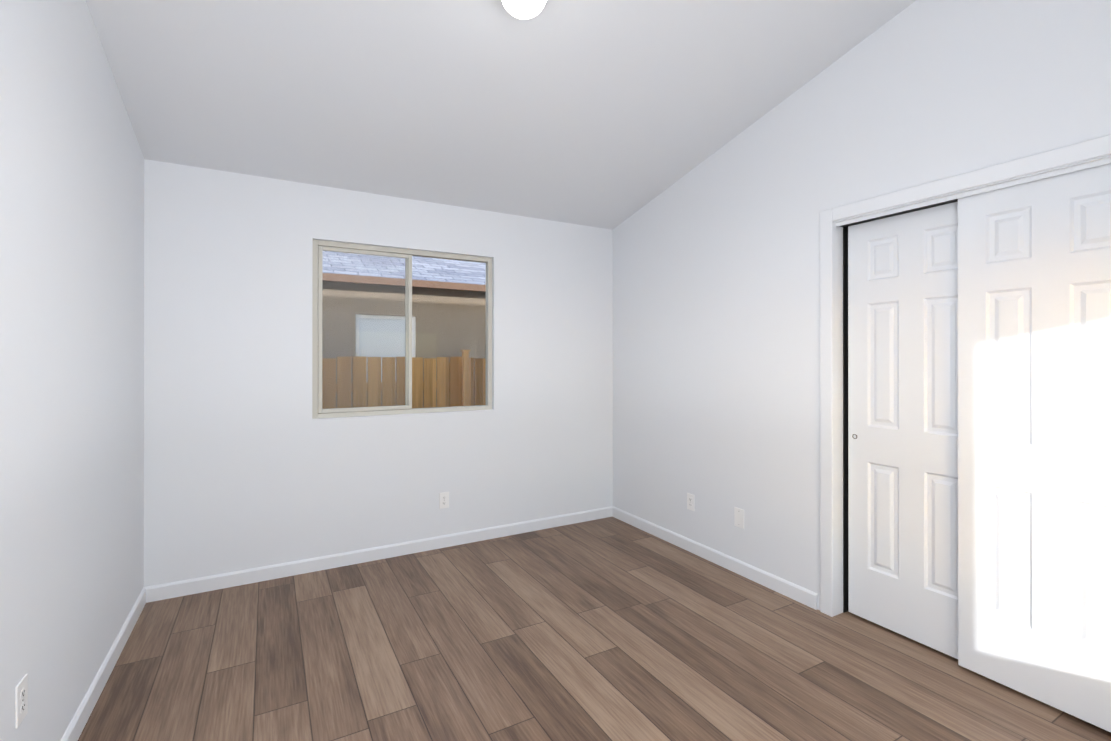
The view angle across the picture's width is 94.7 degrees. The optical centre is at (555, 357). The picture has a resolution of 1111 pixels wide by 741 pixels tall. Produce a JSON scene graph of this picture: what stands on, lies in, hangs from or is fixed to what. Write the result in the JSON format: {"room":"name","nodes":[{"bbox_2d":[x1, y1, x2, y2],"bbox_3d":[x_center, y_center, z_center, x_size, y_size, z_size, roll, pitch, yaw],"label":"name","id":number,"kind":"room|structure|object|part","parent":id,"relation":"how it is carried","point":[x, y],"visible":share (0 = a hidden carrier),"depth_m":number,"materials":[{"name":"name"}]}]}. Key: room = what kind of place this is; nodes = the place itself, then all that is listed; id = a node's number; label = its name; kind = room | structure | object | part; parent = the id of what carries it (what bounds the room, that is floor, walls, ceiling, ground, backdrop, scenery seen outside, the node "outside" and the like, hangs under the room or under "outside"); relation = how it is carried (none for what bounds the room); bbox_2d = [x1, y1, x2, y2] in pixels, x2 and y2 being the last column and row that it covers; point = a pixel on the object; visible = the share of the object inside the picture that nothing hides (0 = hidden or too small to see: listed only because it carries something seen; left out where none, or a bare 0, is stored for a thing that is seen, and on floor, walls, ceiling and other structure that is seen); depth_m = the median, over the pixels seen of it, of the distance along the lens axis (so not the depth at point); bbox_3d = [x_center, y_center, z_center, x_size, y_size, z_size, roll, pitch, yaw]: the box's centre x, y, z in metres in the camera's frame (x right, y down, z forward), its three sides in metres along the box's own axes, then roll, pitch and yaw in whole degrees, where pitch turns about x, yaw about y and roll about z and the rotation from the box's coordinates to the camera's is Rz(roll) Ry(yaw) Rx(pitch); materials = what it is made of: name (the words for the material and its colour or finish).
{"room":"empty bedroom","nodes":[
{"label":"empty bedroom","id":0,"kind":"room"},
{"bbox_2d":[0,0,143,740],"bbox_3d":[-1.373,-0.345,1.071,0.140,3.420,4.320,0,0,-29],"label":"wall","id":1,"kind":"structure","parent":0,"point":[71,371],"depth_m":1.75,"materials":[{"name":"white paint"}]},
{"bbox_2d":[15,674,27,728],"bbox_3d":[-1.495,0.961,1.435,0.007,0.115,0.070,0,0,-29],"label":"electrical outlet","id":2,"kind":"object","parent":1,"relation":"attached to","point":[21,699],"visible":1,"depth_m":1.43,"materials":[{"name":"white plastic"}]},
{"bbox_2d":[20,701,25,712],"bbox_3d":[-1.493,0.981,1.436,0.001,0.027,0.033,0,0,-29],"label":"socket","id":3,"kind":"object","parent":2,"relation":"attached to","point":[22,703],"depth_m":1.44,"materials":[{"name":"white plastic"}]},
{"bbox_2d":[20,687,25,698],"bbox_3d":[-1.493,0.942,1.436,0.001,0.027,0.033,0,0,-29],"label":"socket","id":4,"kind":"object","parent":2,"relation":"attached to","point":[22,689],"depth_m":1.44,"materials":[{"name":"white plastic"}]},
{"bbox_2d":[61,588,145,740],"bbox_3d":[-1.303,1.323,1.099,0.013,0.085,4.027,0,0,-29],"label":"baseboard","id":5,"kind":"structure","parent":1,"relation":"attached to","point":[76,726],"depth_m":2.12,"materials":[{"name":"white paint"}]},
{"bbox_2d":[144,159,612,586],"bbox_3d":[-0.937,0.131,3.712,3.490,2.480,0.140,0,0,-29],"label":"wall","id":6,"kind":"structure","parent":0,"point":[249,463],"depth_m":3.28,"materials":[{"name":"white paint"}]},
{"bbox_2d":[144,506,612,602],"bbox_3d":[-0.900,1.328,3.643,3.210,0.085,0.013,0,0,-29],"label":"baseboard","id":7,"kind":"structure","parent":6,"relation":"attached to","point":[207,583],"depth_m":3.39,"materials":[{"name":"white paint"}]},
{"bbox_2d":[312,240,491,418],"bbox_3d":[-1.044,-0.182,3.644,1.251,1.165,0.055,0,0,-29],"label":"window","id":8,"kind":"structure","parent":6,"relation":"in","point":[319,246],"depth_m":3.57,"materials":[{"name":"grey plastic"}]},
{"bbox_2d":[322,251,404,408],"bbox_3d":[-1.321,-0.182,3.513,0.576,1.101,0.001,0,0,-29],"label":"screen","id":9,"kind":"object","parent":8,"relation":"attached to","point":[361,329],"depth_m":3.52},
{"bbox_2d":[312,409,493,419],"bbox_3d":[-1.021,0.399,3.602,1.251,0.006,0.039,0,0,-29],"label":"window sill","id":10,"kind":"structure","parent":6,"relation":"attached to","point":[400,414],"depth_m":3.56,"materials":[{"name":"white paint"}]},
{"bbox_2d":[439,492,448,508],"bbox_3d":[-0.804,1.033,3.701,0.070,0.115,0.007,0,0,-29],"label":"electrical outlet","id":11,"kind":"object","parent":6,"relation":"attached to","point":[443,499],"visible":1,"depth_m":3.70,"materials":[{"name":"white plastic"}]},
{"bbox_2d":[86,0,915,229],"bbox_3d":[0.418,-1.647,2.080,4.250,1.132,4.320,0,0,-29],"label":"ceiling","id":12,"kind":"structure","parent":0,"point":[609,114],"depth_m":2.60,"materials":[{"name":"white paint"}]},
{"bbox_2d":[501,0,545,18],"bbox_3d":[-0.124,-1.435,2.011,0.252,0.167,0.252,0,-13,-29],"label":"ceiling light","id":13,"kind":"object","parent":12,"relation":"attached to","point":[524,9],"visible":1,"depth_m":2.00,"materials":[{"name":"white metal"}]},
{"bbox_2d":[78,517,1110,740],"bbox_3d":[0.418,1.542,2.074,4.250,0.350,4.320,0,0,-29],"label":"floor","id":14,"kind":"structure","parent":0,"point":[610,629],"depth_m":2.30,"materials":[{"name":"brown wood"}]},
{"bbox_2d":[613,0,1110,609],"bbox_3d":[1.547,-0.342,2.712,0.140,3.420,4.320,0,0,-29],"label":"wall","id":15,"kind":"structure","parent":0,"point":[717,334],"depth_m":2.96,"materials":[{"name":"white paint"}]},
{"bbox_2d":[687,493,693,510],"bbox_3d":[0.954,1.020,3.615,0.007,0.115,0.070,0,0,-29],"label":"electrical outlet","id":16,"kind":"object","parent":15,"relation":"attached to","point":[690,501],"visible":1,"depth_m":3.61,"materials":[{"name":"white plastic"}]},
{"bbox_2d":[612,506,817,609],"bbox_3d":[0.958,1.328,3.600,0.013,0.085,1.883,0,0,-29],"label":"baseboard","id":17,"kind":"structure","parent":15,"relation":"attached to","point":[800,594],"depth_m":3.32,"materials":[{"name":"white paint"}]},
{"bbox_2d":[734,507,743,528],"bbox_3d":[1.164,1.016,3.243,0.006,0.120,0.075,0,0,-29],"label":"outlet","id":18,"kind":"object","parent":15,"relation":"attached to","point":[738,517],"visible":1,"depth_m":3.24,"materials":[{"name":"white plastic"}]},
{"bbox_2d":[843,227,848,612],"bbox_3d":[1.569,0.328,2.762,0.052,2.082,0.004,0,0,-29],"label":"door jamb","id":19,"kind":"structure","parent":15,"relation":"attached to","point":[845,428],"depth_m":2.75,"materials":[{"name":"black"}]},
{"bbox_2d":[840,199,957,227],"bbox_3d":[1.823,-0.708,2.242,0.100,0.012,1.163,0,0,-29],"label":"rail","id":20,"kind":"object","parent":15,"relation":"attached to","point":[909,211],"visible":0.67,"depth_m":2.48,"materials":[{"name":"black"}]},
{"bbox_2d":[848,202,957,658],"bbox_3d":[1.722,0.326,2.466,0.035,2.048,0.610,0,0,-29],"label":"closet door","id":21,"kind":"structure","parent":15,"relation":"in","point":[903,423],"depth_m":2.48,"materials":[{"name":"white paint"}]},
{"bbox_2d":[820,134,1110,616],"bbox_3d":[1.815,0.318,2.236,0.140,2.100,1.199,0,0,-29],"label":"door frame","id":22,"kind":"structure","parent":15,"relation":"attached to","point":[838,389],"depth_m":2.73,"materials":[{"name":"white paint"}]},
{"bbox_2d":[835,158,1110,226],"bbox_3d":[1.776,-0.705,2.216,0.008,0.018,1.163,0,0,-29],"label":"fascia","id":23,"kind":"object","parent":15,"relation":"attached to","point":[1029,179],"visible":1,"depth_m":2.15,"materials":[{"name":"white paint"}]},
{"bbox_2d":[958,163,1110,731],"bbox_3d":[1.934,0.324,1.994,0.035,2.050,0.610,0,0,-29],"label":"closet door","id":24,"kind":"structure","parent":15,"relation":"in","point":[1034,439],"depth_m":2.02,"materials":[{"name":"white paint"}]},
{"label":"outside","id":25,"kind":"structure","parent":0,"visible":0},
{"bbox_3d":[-0.549,1.821,3.824,32.000,0.200,32.040,0,0,-29],"label":"ground","id":26,"kind":"structure","parent":25,"visible":0},
{"bbox_2d":[322,350,485,408],"bbox_3d":[-0.622,0.820,6.025,12.027,1.810,0.235,0,0,-29],"label":"fence","id":27,"kind":"object","parent":26,"relation":"on","point":[477,384],"depth_m":5.48,"materials":[{"name":"brown wood"}]},
{"bbox_3d":[-1.006,0.820,5.720,0.080,1.810,0.080,0,0,-29],"label":"post","id":28,"kind":"part","parent":27,"relation":"part of","materials":[{"name":"brown wood"}]},
{"bbox_2d":[322,281,485,407],"bbox_3d":[-3.264,0.304,10.698,18.000,2.860,7.000,0,0,-29],"label":"house","id":29,"kind":"structure","parent":26,"relation":"on","point":[438,311],"depth_m":7.44,"materials":[{"name":"paint"}]},
{"bbox_2d":[356,314,415,356],"bbox_3d":[-2.398,-0.083,7.239,0.820,1.020,0.060,0,0,-29],"label":"window","id":30,"kind":"structure","parent":29,"relation":"attached to","point":[394,317],"depth_m":7.23,"materials":[{"name":"white"}]},
{"bbox_2d":[359,318,404,381],"bbox_3d":[-2.395,-0.083,7.235,0.720,0.920,0.010,0,0,-29],"label":"window pane","id":31,"kind":"object","parent":30,"relation":"in","point":[369,340],"depth_m":7.20,"materials":[{"name":"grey glass"}]},
{"bbox_2d":[322,250,485,284],"bbox_3d":[-2.872,-2.321,10.006,18.800,2.597,6.000,0,0,-29],"label":"shingles","id":32,"kind":"object","parent":29,"relation":"on","point":[455,269],"depth_m":7.62,"materials":[{"name":"grey"}]},
{"bbox_2d":[322,273,485,291],"bbox_3d":[-1.469,-1.024,7.508,18.800,0.095,0.325,0,0,-29],"label":"fascia","id":33,"kind":"object","parent":29,"relation":"attached to","point":[450,285],"depth_m":7.01,"materials":[{"name":"brown wood"}]}
]}

